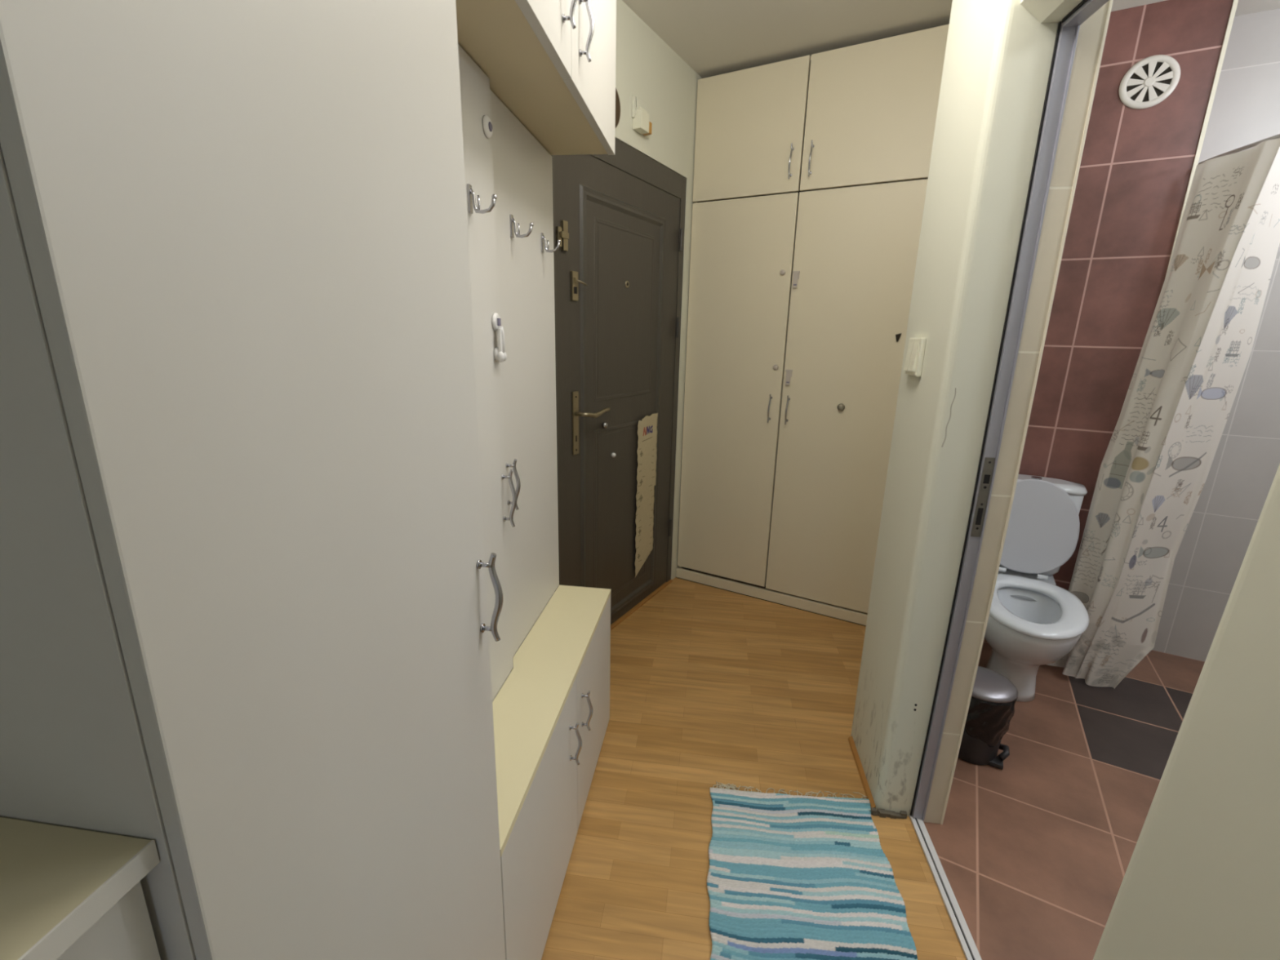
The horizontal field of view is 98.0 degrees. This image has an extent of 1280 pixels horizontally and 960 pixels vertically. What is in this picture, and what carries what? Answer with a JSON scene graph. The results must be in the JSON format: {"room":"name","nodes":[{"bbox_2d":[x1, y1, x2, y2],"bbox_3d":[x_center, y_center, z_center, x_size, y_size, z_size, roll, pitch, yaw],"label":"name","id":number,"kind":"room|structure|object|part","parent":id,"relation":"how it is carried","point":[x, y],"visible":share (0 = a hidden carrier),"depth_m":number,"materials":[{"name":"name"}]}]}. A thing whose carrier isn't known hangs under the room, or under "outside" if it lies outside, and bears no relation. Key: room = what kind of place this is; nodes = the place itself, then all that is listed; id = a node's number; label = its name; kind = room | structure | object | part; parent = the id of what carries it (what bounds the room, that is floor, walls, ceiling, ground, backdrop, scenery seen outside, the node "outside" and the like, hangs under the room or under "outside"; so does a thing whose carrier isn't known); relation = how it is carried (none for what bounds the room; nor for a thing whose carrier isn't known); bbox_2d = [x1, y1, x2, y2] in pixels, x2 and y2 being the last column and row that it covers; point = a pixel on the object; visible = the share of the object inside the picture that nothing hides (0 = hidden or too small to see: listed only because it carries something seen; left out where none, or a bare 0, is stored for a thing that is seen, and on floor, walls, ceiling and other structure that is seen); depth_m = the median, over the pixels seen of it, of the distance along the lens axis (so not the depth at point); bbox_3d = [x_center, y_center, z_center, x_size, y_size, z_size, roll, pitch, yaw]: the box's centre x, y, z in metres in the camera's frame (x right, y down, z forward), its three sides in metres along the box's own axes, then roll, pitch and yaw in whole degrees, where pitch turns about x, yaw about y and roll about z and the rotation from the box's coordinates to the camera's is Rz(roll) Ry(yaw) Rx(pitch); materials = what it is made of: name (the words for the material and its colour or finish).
{"room":"apartment entrance hallway","nodes":[
{"label":"apartment entrance hallway","id":0,"kind":"room"},
{"bbox_2d":[614,0,702,579],"bbox_3d":[-0.001,-0.621,2.729,0.141,2.622,2.070,10,17,29],"label":"wall","id":1,"kind":"structure","parent":0,"point":[647,68],"depth_m":2.48,"materials":[{"name":"paint"}]},
{"bbox_2d":[455,0,616,155],"bbox_3d":[-0.285,-1.149,1.024,0.374,0.708,1.017,3,15,7],"label":"upper cabinet","id":2,"kind":"object","parent":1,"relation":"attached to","point":[551,63],"visible":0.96,"depth_m":1.15,"materials":[{"name":"beige laminate"}]},
{"bbox_3d":[-0.174,-1.079,0.772,0.020,0.706,0.526,3,15,7],"label":"door","id":3,"kind":"part","parent":2,"relation":"part of","materials":[{"name":"beige laminate"}]},
{"bbox_3d":[-0.127,-0.902,1.020,0.031,0.128,0.013,3,15,7],"label":"door handle","id":4,"kind":"part","parent":2,"relation":"part of","materials":[{"name":"silver metal"}]},
{"bbox_3d":[-0.109,-0.934,1.146,0.031,0.128,0.013,3,15,7],"label":"door handle","id":5,"kind":"part","parent":2,"relation":"part of","materials":[{"name":"silver metal"}]},
{"bbox_3d":[-0.106,-1.205,1.260,0.020,0.706,0.488,3,15,7],"label":"door","id":6,"kind":"part","parent":2,"relation":"part of","materials":[{"name":"beige laminate"}]},
{"bbox_2d":[615,88,620,128],"bbox_3d":[-0.122,-1.429,2.110,0.012,0.172,0.172,10,17,29],"label":"wooden disc","id":7,"kind":"object","parent":1,"relation":"attached to","point":[617,99],"visible":0.25,"depth_m":2.16,"materials":[{"name":"brown wood"}]},
{"bbox_2d":[551,137,686,630],"bbox_3d":[-0.083,-0.335,2.564,0.160,2.149,1.088,10,17,29],"label":"door","id":8,"kind":"structure","parent":1,"relation":"in","point":[619,219],"depth_m":2.44,"materials":[{"name":"brown wood"}]},
{"bbox_3d":[-0.260,-0.228,2.241,0.009,0.254,0.037,10,17,29],"label":"handle plate","id":9,"kind":"part","parent":8,"relation":"part of","materials":[{"name":"gold metal"}]},
{"bbox_3d":[-0.193,-0.275,2.280,0.058,0.036,0.171,10,17,29],"label":"lever","id":10,"kind":"part","parent":8,"relation":"part of","materials":[{"name":"gold metal"}]},
{"bbox_3d":[-0.069,-0.258,2.574,0.010,1.875,0.680,10,17,29],"label":"panel moulding","id":11,"kind":"part","parent":8,"relation":"part of","materials":[{"name":"brown wood"}]},
{"bbox_3d":[-0.072,-0.261,2.575,0.002,1.680,0.490,10,17,29],"label":"panel","id":12,"kind":"part","parent":8,"relation":"part of","materials":[{"name":"brown wood"}]},
{"bbox_2d":[634,413,657,577],"bbox_3d":[0.030,0.082,2.836,0.002,0.830,0.206,10,17,29],"label":"paper notice","id":13,"kind":"object","parent":8,"relation":"attached to","point":[646,450],"visible":1,"depth_m":2.82,"materials":[{"name":"beige paper"}]},
{"bbox_2d":[631,94,652,135],"bbox_3d":[0.010,-1.504,2.295,0.039,0.120,0.110,10,17,29],"label":"box","id":14,"kind":"object","parent":1,"relation":"attached to","point":[641,123],"visible":1,"depth_m":2.27,"materials":[{"name":"paint"}]},
{"bbox_3d":[0.003,-1.524,2.294,0.022,0.080,0.110,10,17,29],"label":"plate","id":15,"kind":"part","parent":14,"relation":"part of","materials":[{"name":"paint"}]},
{"bbox_2d":[541,569,1204,959],"bbox_3d":[0.941,1.268,0.925,4.173,0.080,7.000,3,15,7],"label":"floor","id":16,"kind":"structure","parent":0,"point":[708,685],"depth_m":1.82,"materials":[{"name":"brown wood"}]},
{"bbox_2d":[56,880,160,959],"bbox_3d":[-0.558,0.882,0.013,0.308,1.062,1.038,3,15,7],"label":"base unit","id":17,"kind":"object","parent":16,"relation":"on","point":[125,932],"visible":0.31,"depth_m":0.35,"materials":[{"name":"beige wood"}]},
{"bbox_2d":[0,817,159,959],"bbox_3d":[-0.539,0.359,-0.123,0.322,0.018,1.042,3,15,7],"label":"countertop","id":18,"kind":"structure","parent":17,"relation":"on","point":[56,882],"depth_m":0.33,"materials":[{"name":"cream laminate"}]},
{"bbox_2d":[0,0,506,959],"bbox_3d":[-0.405,-0.048,0.546,0.376,2.600,0.476,3,15,7],"label":"tall cabinet","id":19,"kind":"object","parent":16,"relation":"on","point":[244,628],"visible":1,"depth_m":0.39,"materials":[{"name":"beige laminate"}]},
{"bbox_3d":[-0.213,0.169,0.797,0.034,0.138,0.013,3,15,7],"label":"door handle","id":20,"kind":"part","parent":19,"relation":"part of","materials":[{"name":"silver metal"}]},
{"bbox_2d":[457,44,559,702],"bbox_3d":[-0.395,0.104,1.363,0.210,1.893,1.017,3,15,7],"label":"panel","id":21,"kind":"object","parent":16,"relation":"on","point":[512,278],"depth_m":1.38,"materials":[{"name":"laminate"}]},
{"bbox_2d":[466,183,497,213],"bbox_3d":[-0.298,-0.533,1.056,0.055,0.051,0.013,3,15,7],"label":"coat hook","id":22,"kind":"object","parent":21,"relation":"attached to","point":[471,195],"visible":1,"depth_m":1.06,"materials":[{"name":"silver metal"}]},
{"bbox_3d":[-0.323,-0.535,1.059,0.004,0.050,0.013,3,15,7],"label":"plate","id":23,"kind":"part","parent":22,"relation":"part of","materials":[{"name":"silver metal"}]},
{"bbox_3d":[-0.369,-0.096,1.046,0.034,1.344,0.513,3,15,7],"label":"door","id":24,"kind":"part","parent":21,"relation":"part of","materials":[{"name":"beige laminate"}]},
{"bbox_3d":[-0.303,-0.709,1.115,0.011,0.040,0.040,3,15,7],"label":"round button","id":25,"kind":"part","parent":21,"relation":"part of","materials":[{"name":"white plastic"}]},
{"bbox_2d":[491,312,506,362],"bbox_3d":[-0.307,-0.312,1.220,0.021,0.105,0.038,3,15,7],"label":"telephone handset","id":26,"kind":"object","parent":21,"relation":"attached to","point":[500,355],"visible":1,"depth_m":1.22,"materials":[{"name":"white plastic"}]},
{"bbox_3d":[-0.308,0.044,1.318,0.034,0.142,0.013,3,15,7],"label":"door handle","id":27,"kind":"part","parent":21,"relation":"part of","materials":[{"name":"silver metal"}]},
{"bbox_3d":[-0.315,0.012,1.392,0.034,0.132,0.013,3,15,7],"label":"door handle","id":28,"kind":"part","parent":21,"relation":"part of","materials":[{"name":"silver metal"}]},
{"bbox_2d":[510,214,533,238],"bbox_3d":[-0.279,-0.602,1.320,0.055,0.051,0.013,3,15,7],"label":"coat hook","id":29,"kind":"object","parent":21,"relation":"attached to","point":[513,222],"visible":1,"depth_m":1.32,"materials":[{"name":"silver metal"}]},
{"bbox_3d":[-0.305,-0.604,1.323,0.004,0.050,0.013,3,15,7],"label":"plate","id":30,"kind":"part","parent":29,"relation":"part of","materials":[{"name":"silver metal"}]},
{"bbox_3d":[-0.309,-0.222,1.535,0.016,1.344,0.502,3,15,7],"label":"door","id":31,"kind":"part","parent":21,"relation":"part of","materials":[{"name":"beige laminate"}]},
{"bbox_2d":[541,232,560,252],"bbox_3d":[-0.247,-0.661,1.550,0.055,0.051,0.013,3,15,7],"label":"coat hook","id":32,"kind":"object","parent":21,"relation":"attached to","point":[543,238],"visible":1,"depth_m":1.55,"materials":[{"name":"silver metal"}]},
{"bbox_3d":[-0.272,-0.663,1.553,0.004,0.050,0.013,3,15,7],"label":"plate","id":33,"kind":"part","parent":32,"relation":"part of","materials":[{"name":"silver metal"}]},
{"bbox_2d":[492,585,610,959],"bbox_3d":[-0.250,0.764,1.513,0.215,0.547,1.017,3,15,7],"label":"cabinet","id":34,"kind":"object","parent":16,"relation":"on","point":[551,713],"visible":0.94,"depth_m":1.34,"materials":[{"name":"beige laminate"}]},
{"bbox_3d":[-0.215,0.822,1.268,0.016,0.503,0.526,3,15,7],"label":"door","id":35,"kind":"part","parent":34,"relation":"part of","materials":[{"name":"beige laminate"}]},
{"bbox_3d":[-0.164,0.674,1.423,0.031,0.128,0.013,3,15,7],"label":"door handle","id":36,"kind":"part","parent":34,"relation":"part of","materials":[{"name":"silver metal"}]},
{"bbox_3d":[-0.146,0.642,1.547,0.031,0.128,0.013,3,15,7],"label":"door handle","id":37,"kind":"part","parent":34,"relation":"part of","materials":[{"name":"silver metal"}]},
{"bbox_3d":[-0.147,0.696,1.756,0.016,0.503,0.488,3,15,7],"label":"door","id":38,"kind":"part","parent":34,"relation":"part of","materials":[{"name":"beige laminate"}]},
{"bbox_2d":[706,781,917,959],"bbox_3d":[0.400,1.124,1.256,0.505,0.009,1.136,3,15,7],"label":"rag rug","id":39,"kind":"object","parent":16,"relation":"on","point":[789,877],"visible":1,"depth_m":1.47,"materials":[{"name":"blue fabric"}]},
{"bbox_2d":[675,24,949,626],"bbox_3d":[0.884,-0.650,2.968,1.142,2.596,0.636,10,17,29],"label":"closet","id":40,"kind":"object","parent":16,"relation":"on","point":[816,166],"depth_m":2.67,"materials":[{"name":"beige laminate"}]},
{"bbox_3d":[0.479,-0.408,2.942,0.534,1.975,0.018,10,17,29],"label":"door","id":41,"kind":"part","parent":40,"relation":"part of","materials":[{"name":"beige wood"}]},
{"bbox_3d":[0.506,-1.630,2.623,0.534,0.538,0.018,10,17,29],"label":"door","id":42,"kind":"part","parent":40,"relation":"part of","materials":[{"name":"beige wood"}]},
{"bbox_3d":[0.655,-0.361,2.817,0.013,0.148,0.033,10,17,29],"label":"door handle","id":43,"kind":"part","parent":40,"relation":"part of","materials":[{"name":"silver metal"}]},
{"bbox_3d":[0.674,-0.561,2.768,0.026,0.026,0.012,10,17,29],"label":"round button","id":44,"kind":"part","parent":40,"relation":"part of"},
{"bbox_3d":[0.681,-0.992,2.658,0.026,0.026,0.012,10,17,29],"label":"round button","id":45,"kind":"part","parent":40,"relation":"part of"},
{"bbox_3d":[0.733,-0.348,2.774,0.013,0.148,0.033,10,17,29],"label":"door handle","id":46,"kind":"part","parent":40,"relation":"part of","materials":[{"name":"silver metal"}]},
{"bbox_2d":[785,369,792,385],"bbox_3d":[0.733,-0.507,2.746,0.034,0.075,0.013,9,17,29],"label":"child latch","id":47,"kind":"object","parent":40,"relation":"attached to","point":[788,372],"visible":1,"depth_m":2.74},
{"bbox_3d":[0.685,-1.450,2.530,0.013,0.148,0.033,10,17,29],"label":"door handle","id":48,"kind":"part","parent":40,"relation":"part of","materials":[{"name":"silver metal"}]},
{"bbox_2d":[791,271,799,287],"bbox_3d":[0.737,-0.950,2.634,0.034,0.075,0.013,10,17,29],"label":"child latch","id":49,"kind":"object","parent":40,"relation":"attached to","point":[796,273],"visible":1,"depth_m":2.63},
{"bbox_3d":[0.763,-1.437,2.486,0.013,0.148,0.033,10,17,29],"label":"door handle","id":50,"kind":"part","parent":40,"relation":"part of","materials":[{"name":"silver metal"}]},
{"bbox_3d":[0.956,-0.346,2.647,0.034,0.034,0.022,10,17,29],"label":"door knob","id":51,"kind":"part","parent":40,"relation":"part of","materials":[{"name":"silver metal"}]},
{"bbox_3d":[0.948,-0.326,2.681,0.538,1.981,0.018,10,17,29],"label":"door","id":52,"kind":"part","parent":40,"relation":"part of","materials":[{"name":"beige wood"}]},
{"bbox_3d":[0.975,-1.551,2.361,0.538,0.538,0.018,10,17,29],"label":"door","id":53,"kind":"part","parent":40,"relation":"part of","materials":[{"name":"beige wood"}]},
{"bbox_2d":[895,333,901,342],"bbox_3d":[1.147,-0.633,2.472,0.024,0.039,0.004,10,17,29],"label":"sticker","id":54,"kind":"object","parent":40,"relation":"attached to","point":[898,335],"visible":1,"depth_m":2.47,"materials":[{"name":"black plastic"}]},
{"bbox_2d":[957,666,1017,769],"bbox_3d":[1.179,0.816,1.936,0.214,0.293,0.204,10,17,29],"label":"pedal bin","id":55,"kind":"object","parent":16,"relation":"on","point":[991,710],"visible":0.6,"depth_m":1.86,"materials":[{"name":"metal"}]},
{"bbox_3d":[1.177,0.689,1.906,0.202,0.032,0.202,10,17,29],"label":"bin lid","id":56,"kind":"part","parent":55,"relation":"part of","materials":[{"name":"metal"}]},
{"bbox_2d":[984,474,1088,702],"bbox_3d":[1.590,0.453,2.287,0.379,0.836,0.813,10,17,29],"label":"toilet","id":57,"kind":"object","parent":16,"relation":"on","point":[1033,621],"visible":0.76,"depth_m":2.33,"materials":[{"name":"ceramic"}]},
{"bbox_3d":[1.523,0.690,2.236,0.356,0.399,0.537,10,17,29],"label":"bowl","id":58,"kind":"part","parent":57,"relation":"part of","materials":[{"name":"ceramic"}]},
{"bbox_3d":[1.527,0.484,2.181,0.376,0.024,0.560,10,17,29],"label":"seat","id":59,"kind":"part","parent":57,"relation":"part of","materials":[{"name":"ceramic"}]},
{"bbox_3d":[1.687,0.201,2.408,0.344,0.406,0.077,10,17,29],"label":"lid","id":60,"kind":"part","parent":57,"relation":"part of","materials":[{"name":"plastic"}]},
{"bbox_3d":[1.700,0.256,2.442,0.344,0.425,0.356,10,17,29],"label":"tank","id":61,"kind":"part","parent":57,"relation":"part of","materials":[{"name":"ceramic"}]},
{"bbox_3d":[1.752,0.011,2.461,0.362,0.036,0.174,10,17,29],"label":"tank lid","id":62,"kind":"part","parent":57,"relation":"part of","materials":[{"name":"ceramic"}]},
{"bbox_2d":[622,0,1279,78],"bbox_3d":[1.299,-1.354,0.302,4.850,0.080,7.200,3,15,7],"label":"ceiling","id":63,"kind":"structure","parent":0,"point":[713,37],"depth_m":2.23,"materials":[{"name":"paint"}]},
{"bbox_2d":[850,0,1057,816],"bbox_3d":[1.199,-0.441,2.143,0.281,2.622,1.809,9,16,27],"label":"wall","id":64,"kind":"structure","parent":0,"point":[998,55],"depth_m":1.43,"materials":[{"name":"paint"}]},
{"bbox_2d":[848,736,875,808],"bbox_3d":[0.738,0.970,1.859,0.014,0.016,0.314,3,15,7],"label":"baseboard","id":65,"kind":"structure","parent":64,"relation":"attached to","point":[868,793],"depth_m":1.85,"materials":[{"name":"brown wood"}]},
{"bbox_2d":[903,337,926,376],"bbox_3d":[0.770,-0.347,1.567,0.021,0.103,0.105,3,15,7],"label":"light switch","id":66,"kind":"object","parent":64,"relation":"attached to","point":[913,366],"visible":1,"depth_m":1.54,"materials":[{"name":"plastic"}]},
{"bbox_2d":[909,815,982,959],"bbox_3d":[0.784,1.122,1.321,0.033,0.017,0.769,3,15,7],"label":"threshold","id":67,"kind":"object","parent":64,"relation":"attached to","point":[966,942],"depth_m":1.45,"materials":[{"name":"silver metal"}]},
{"bbox_2d":[910,0,1108,821],"bbox_3d":[0.817,0.122,1.064,0.050,2.046,0.759,3,15,7],"label":"door frame","id":68,"kind":"structure","parent":64,"relation":"in","point":[1067,33],"depth_m":1.34,"materials":[{"name":"grey metal"}]},
{"bbox_3d":[0.873,0.045,1.417,0.024,0.210,0.003,3,15,7],"label":"strike plate","id":69,"kind":"part","parent":68,"relation":"part of","materials":[{"name":"metal"}]},
{"bbox_2d":[923,0,1113,824],"bbox_3d":[0.922,-0.254,1.403,0.066,2.622,0.134,3,15,7],"label":"trim","id":70,"kind":"structure","parent":64,"relation":"attached to","point":[1091,31],"depth_m":1.34,"materials":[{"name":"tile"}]},
{"bbox_2d":[1020,0,1082,23],"bbox_3d":[0.796,-1.117,0.632,0.112,0.567,0.980,3,15,7],"label":"lintel","id":71,"kind":"object","parent":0,"point":[1044,11],"visible":0.67,"depth_m":1.14,"materials":[{"name":"paint"}]},
{"bbox_2d":[1018,0,1233,591],"bbox_3d":[1.900,-0.533,2.558,0.575,2.622,0.360,10,17,29],"label":"wall","id":72,"kind":"structure","parent":0,"point":[1136,165],"depth_m":2.22,"materials":[{"name":"red tile"}]},
{"bbox_2d":[1118,54,1180,109],"bbox_3d":[1.914,-1.495,2.090,0.174,0.174,0.012,10,17,29],"label":"air vent","id":73,"kind":"object","parent":72,"relation":"in","point":[1153,79],"visible":1,"depth_m":2.09,"materials":[{"name":"plastic"}]},
{"bbox_2d":[1126,61,1173,102],"bbox_3d":[1.913,-1.495,2.088,0.134,0.133,0.008,10,17,29],"label":"grille","id":74,"kind":"object","parent":73,"relation":"attached to","point":[1146,81],"depth_m":2.09,"materials":[{"name":"plastic"}]},
{"bbox_2d":[1164,0,1238,278],"bbox_3d":[2.058,-0.454,2.267,0.012,2.622,0.012,10,17,29],"label":"trim","id":75,"kind":"structure","parent":72,"relation":"attached to","point":[1234,5],"depth_m":2.02,"materials":[{"name":"plastic"}]},
{"bbox_2d":[1093,463,1279,959],"bbox_3d":[0.520,0.361,-0.985,0.195,2.622,3.370,3,15,7],"label":"wall","id":76,"kind":"structure","parent":0,"point":[1201,881],"depth_m":0.59,"materials":[{"name":"paint"}]},
{"bbox_2d":[1151,8,1279,662],"bbox_3d":[2.663,-0.442,2.272,1.045,2.622,0.110,10,17,29],"label":"wall","id":77,"kind":"structure","parent":0,"point":[1211,552],"depth_m":2.33,"materials":[{"name":"tile"}]},
{"bbox_3d":[2.297,-0.028,0.657,0.100,2.622,3.360,10,17,29],"label":"wall","id":78,"kind":"structure","parent":0,"visible":0},
{"bbox_2d":[1198,133,1279,164],"bbox_3d":[2.264,-1.026,1.543,0.269,0.013,1.097,-9,18,-34],"label":"rail","id":79,"kind":"object","parent":78,"relation":"attached to","point":[1253,144],"visible":0.73,"depth_m":1.86,"materials":[{"name":"metal"}]},
{"bbox_2d":[1047,137,1279,688],"bbox_3d":[1.977,-0.127,2.132,0.242,2.036,0.325,-9,18,-33],"label":"shower curtain","id":80,"kind":"object","parent":79,"relation":"hanging from","point":[1197,348],"visible":0.94,"depth_m":2.07,"materials":[{"name":"white fabric"}]}
]}

